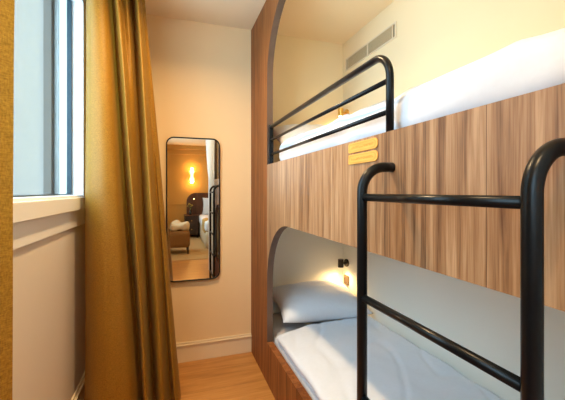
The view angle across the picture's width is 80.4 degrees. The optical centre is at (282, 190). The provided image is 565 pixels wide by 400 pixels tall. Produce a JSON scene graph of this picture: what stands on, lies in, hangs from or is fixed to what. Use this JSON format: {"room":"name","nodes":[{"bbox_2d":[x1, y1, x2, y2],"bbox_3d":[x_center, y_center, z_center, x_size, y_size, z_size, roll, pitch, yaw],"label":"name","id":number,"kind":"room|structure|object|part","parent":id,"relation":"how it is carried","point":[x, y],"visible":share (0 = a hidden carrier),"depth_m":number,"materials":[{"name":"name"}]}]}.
{"room":"hotel bunk room","nodes":[
{"label":"hotel bunk room","id":0,"kind":"room"},
{"bbox_2d":[12,224,84,399],"bbox_3d":[-0.257,-0.003,-1.124,0.200,2.485,7.030,0,0,-18],"label":"wall","id":1,"kind":"structure","parent":0,"point":[48,273],"depth_m":1.46,"materials":[{"name":"paint"}]},
{"bbox_2d":[13,209,84,249],"bbox_3d":[-0.739,0.149,0.354,0.202,0.092,3.580,0,0,-18],"label":"trim","id":2,"kind":"structure","parent":1,"relation":"attached to","point":[25,233],"depth_m":1.35,"materials":[{"name":"paint"}]},
{"bbox_2d":[13,197,84,223],"bbox_3d":[-0.733,0.069,0.356,0.235,0.068,3.580,0,0,-18],"label":"trim","id":3,"kind":"structure","parent":1,"relation":"attached to","point":[23,211],"depth_m":1.28,"materials":[{"name":"paint"}]},
{"bbox_2d":[13,0,85,201],"bbox_3d":[-0.682,-0.562,0.337,0.120,1.195,3.470,0,0,-18],"label":"window","id":4,"kind":"structure","parent":1,"relation":"in","point":[72,12],"depth_m":1.91,"materials":[{"name":"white glass"}]},
{"bbox_2d":[43,0,59,193],"bbox_3d":[-1.339,-0.562,1.957,0.100,1.195,0.100,0,0,-18],"label":"trim","id":5,"kind":"structure","parent":1,"relation":"attached to","point":[51,8],"depth_m":1.93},
{"bbox_2d":[71,371,84,399],"bbox_3d":[-0.148,1.169,-1.100,0.022,0.142,7.008,0,0,-18],"label":"baseboard","id":6,"kind":"structure","parent":1,"relation":"attached to","point":[79,394],"depth_m":1.90,"materials":[{"name":"paint"}]},
{"bbox_2d":[152,352,274,399],"bbox_3d":[1.545,1.290,-0.523,4.000,0.100,7.230,0,0,-18],"label":"floor","id":7,"kind":"structure","parent":0,"point":[237,376],"depth_m":2.20,"materials":[{"name":"brown wood"}]},
{"bbox_2d":[251,0,564,399],"bbox_3d":[0.562,-0.002,1.258,0.908,2.483,3.030,0,0,-18],"label":"bunk bed","id":8,"kind":"object","parent":7,"relation":"on","point":[476,195],"visible":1,"depth_m":0.80,"materials":[{"name":"brown wood"}]},
{"bbox_3d":[-0.153,-0.002,2.377,0.040,2.483,0.451,0,0,-18],"label":"panel","id":9,"kind":"part","parent":8,"relation":"part of","materials":[{"name":"brown wood"}]},
{"bbox_3d":[-0.076,-0.292,2.147,0.028,0.264,0.033,0,0,-18],"label":"post","id":10,"kind":"part","parent":8,"relation":"part of","materials":[{"name":"black metal"}]},
{"bbox_2d":[273,313,341,399],"bbox_3d":[0.563,1.036,1.502,0.739,0.168,2.552,0,0,-18],"label":"mattress","id":11,"kind":"object","parent":8,"relation":"on","point":[279,327],"visible":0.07,"depth_m":2.22,"materials":[{"name":"white fabric"}]},
{"bbox_2d":[273,280,373,322],"bbox_3d":[0.258,0.811,2.495,0.661,0.214,0.494,0,0,-15],"label":"pillow","id":12,"kind":"object","parent":11,"relation":"on","point":[317,300],"visible":0.94,"depth_m":2.34,"materials":[{"name":"white fabric"}]},
{"bbox_2d":[277,315,502,399],"bbox_3d":[0.619,0.913,1.314,0.747,0.070,2.139,0,0,-18],"label":"duvet","id":13,"kind":"object","parent":11,"relation":"on","point":[325,353],"visible":0.94,"depth_m":1.70,"materials":[{"name":"white fabric"}]},
{"bbox_3d":[0.120,-0.234,1.560,0.016,0.016,1.228,0,0,-18],"label":"rod","id":14,"kind":"part","parent":8,"relation":"part of","materials":[{"name":"black metal"}]},
{"bbox_3d":[0.120,-0.326,1.560,0.016,0.016,1.228,0,0,-18],"label":"rod","id":15,"kind":"part","parent":8,"relation":"part of","materials":[{"name":"black metal"}]},
{"bbox_3d":[0.122,-0.293,1.555,0.023,0.256,1.240,0,0,-18],"label":"guard rail","id":16,"kind":"part","parent":8,"relation":"part of","materials":[{"name":"black metal"}]},
{"bbox_3d":[0.256,0.210,1.154,0.040,0.760,2.128,0,0,-18],"label":"guard panel","id":17,"kind":"part","parent":8,"relation":"part of","materials":[{"name":"brown wood"}]},
{"bbox_3d":[0.563,-0.109,1.502,0.739,0.098,2.552,0,0,-18],"label":"mattress","id":18,"kind":"object","parent":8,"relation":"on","visible":0},
{"bbox_2d":[273,124,324,143],"bbox_3d":[0.242,-0.392,2.463,0.660,0.236,0.420,0,0,-18],"label":"pillow","id":19,"kind":"object","parent":18,"relation":"on","point":[277,130],"visible":0.21,"depth_m":2.37,"materials":[{"name":"white fabric"}]},
{"bbox_2d":[279,28,564,160],"bbox_3d":[0.634,-0.263,1.266,0.748,0.202,2.041,0,0,-18],"label":"duvet","id":20,"kind":"object","parent":18,"relation":"on","point":[527,65],"visible":0.39,"depth_m":0.76,"materials":[{"name":"white fabric"}]},
{"bbox_2d":[146,14,342,342],"bbox_3d":[-0.445,-0.003,2.571,2.185,2.485,0.100,0,0,-18],"label":"wall","id":21,"kind":"structure","parent":0,"point":[201,72],"depth_m":2.54,"materials":[{"name":"paint"}]},
{"bbox_2d":[166,137,219,281],"bbox_3d":[-0.649,0.132,2.436,0.380,1.040,0.026,0,0,-18],"label":"wall mirror","id":22,"kind":"object","parent":21,"relation":"attached to","point":[192,164],"visible":0.84,"depth_m":2.43,"materials":[{"name":"black mirror"}]},
{"bbox_2d":[176,333,251,362],"bbox_3d":[-0.756,1.169,2.403,1.088,0.142,0.022,0,0,-18],"label":"baseboard","id":23,"kind":"structure","parent":21,"relation":"attached to","point":[189,351],"depth_m":2.48,"materials":[{"name":"paint"}]},
{"bbox_2d":[145,0,393,43],"bbox_3d":[1.545,-1.295,-0.523,4.000,0.100,7.230,0,0,-18],"label":"ceiling","id":24,"kind":"structure","parent":0,"point":[332,21],"depth_m":2.36,"materials":[{"name":"paint"}]},
{"bbox_3d":[-0.677,-1.232,0.891,0.120,0.024,2.720,0,0,-18],"label":"track","id":25,"kind":"object","parent":24,"relation":"attached to","visible":0},
{"bbox_2d":[0,0,14,399],"bbox_3d":[-0.348,0.014,0.178,0.074,2.428,0.765,0,0,-18],"label":"curtain","id":26,"kind":"object","parent":25,"relation":"hanging from","point":[6,6],"visible":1,"depth_m":0.54,"materials":[{"name":"fabric"}]},
{"bbox_2d":[84,0,180,399],"bbox_3d":[-0.858,0.014,1.951,0.511,2.428,0.495,0,0,-18],"label":"curtain","id":27,"kind":"object","parent":25,"relation":"hanging from","point":[131,350],"visible":1,"depth_m":1.82,"materials":[{"name":"gold fabric"}]},
{"bbox_2d":[343,0,564,399],"bbox_3d":[1.040,-0.003,1.417,0.100,2.485,3.030,0,0,-18],"label":"wall","id":28,"kind":"structure","parent":0,"point":[484,321],"depth_m":1.74,"materials":[{"name":"paint"}]},
{"bbox_2d":[338,259,348,267],"bbox_3d":[0.497,0.595,2.754,0.082,0.067,0.064,0,0,-18],"label":"reading lamp","id":29,"kind":"object","parent":28,"relation":"attached to","point":[341,262],"visible":1,"depth_m":2.74,"materials":[{"name":"brown metal"}]},
{"bbox_3d":[0.529,0.595,2.765,0.014,0.064,0.064,0,0,-18],"label":"wall plate","id":30,"kind":"part","parent":29,"relation":"part of","materials":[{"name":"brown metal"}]},
{"bbox_2d":[338,108,348,116],"bbox_3d":[0.497,-0.645,2.754,0.082,0.067,0.064,0,0,-18],"label":"reading lamp","id":31,"kind":"object","parent":28,"relation":"attached to","point":[341,112],"visible":0.76,"depth_m":2.73,"materials":[{"name":"gold metal"}]},
{"bbox_2d":[344,274,348,285],"bbox_3d":[0.530,0.738,2.772,0.010,0.078,0.078,0,0,-18],"label":"power socket","id":32,"kind":"object","parent":28,"relation":"attached to","point":[346,278],"visible":1,"depth_m":2.76,"materials":[{"name":"brown metal"}]},
{"bbox_2d":[345,21,396,71],"bbox_3d":[0.632,-1.047,2.472,0.006,0.104,0.660,0,0,-18],"label":"air vent","id":33,"kind":"object","parent":28,"relation":"in","point":[387,35],"visible":1,"depth_m":2.41,"materials":[{"name":"beige metal"}]},
{"bbox_2d":[348,45,366,67],"bbox_3d":[0.584,-1.047,2.612,0.004,0.084,0.281,0,0,-18],"label":"grille","id":34,"kind":"object","parent":33,"relation":"attached to","point":[358,56],"depth_m":2.60,"materials":[{"name":"beige metal"}]},
{"bbox_2d":[368,26,391,53],"bbox_3d":[0.678,-1.047,2.332,0.004,0.084,0.281,0,0,-18],"label":"grille","id":35,"kind":"object","parent":33,"relation":"attached to","point":[385,36],"depth_m":2.32,"materials":[{"name":"beige metal"}]},
{"label":"outside","id":36,"kind":"structure","parent":0,"visible":0},
{"bbox_3d":[-5.212,0.240,4.638,3.050,8.000,5.900,0,0,-18],"label":"wall","id":37,"kind":"structure","parent":36,"visible":0},
{"bbox_2d":[13,0,42,194],"bbox_3d":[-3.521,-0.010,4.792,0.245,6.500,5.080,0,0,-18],"label":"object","id":38,"kind":"object","parent":37,"relation":"attached to","point":[28,14],"visible":0.07,"depth_m":4.51,"materials":[{"name":"white glass"}]}
]}

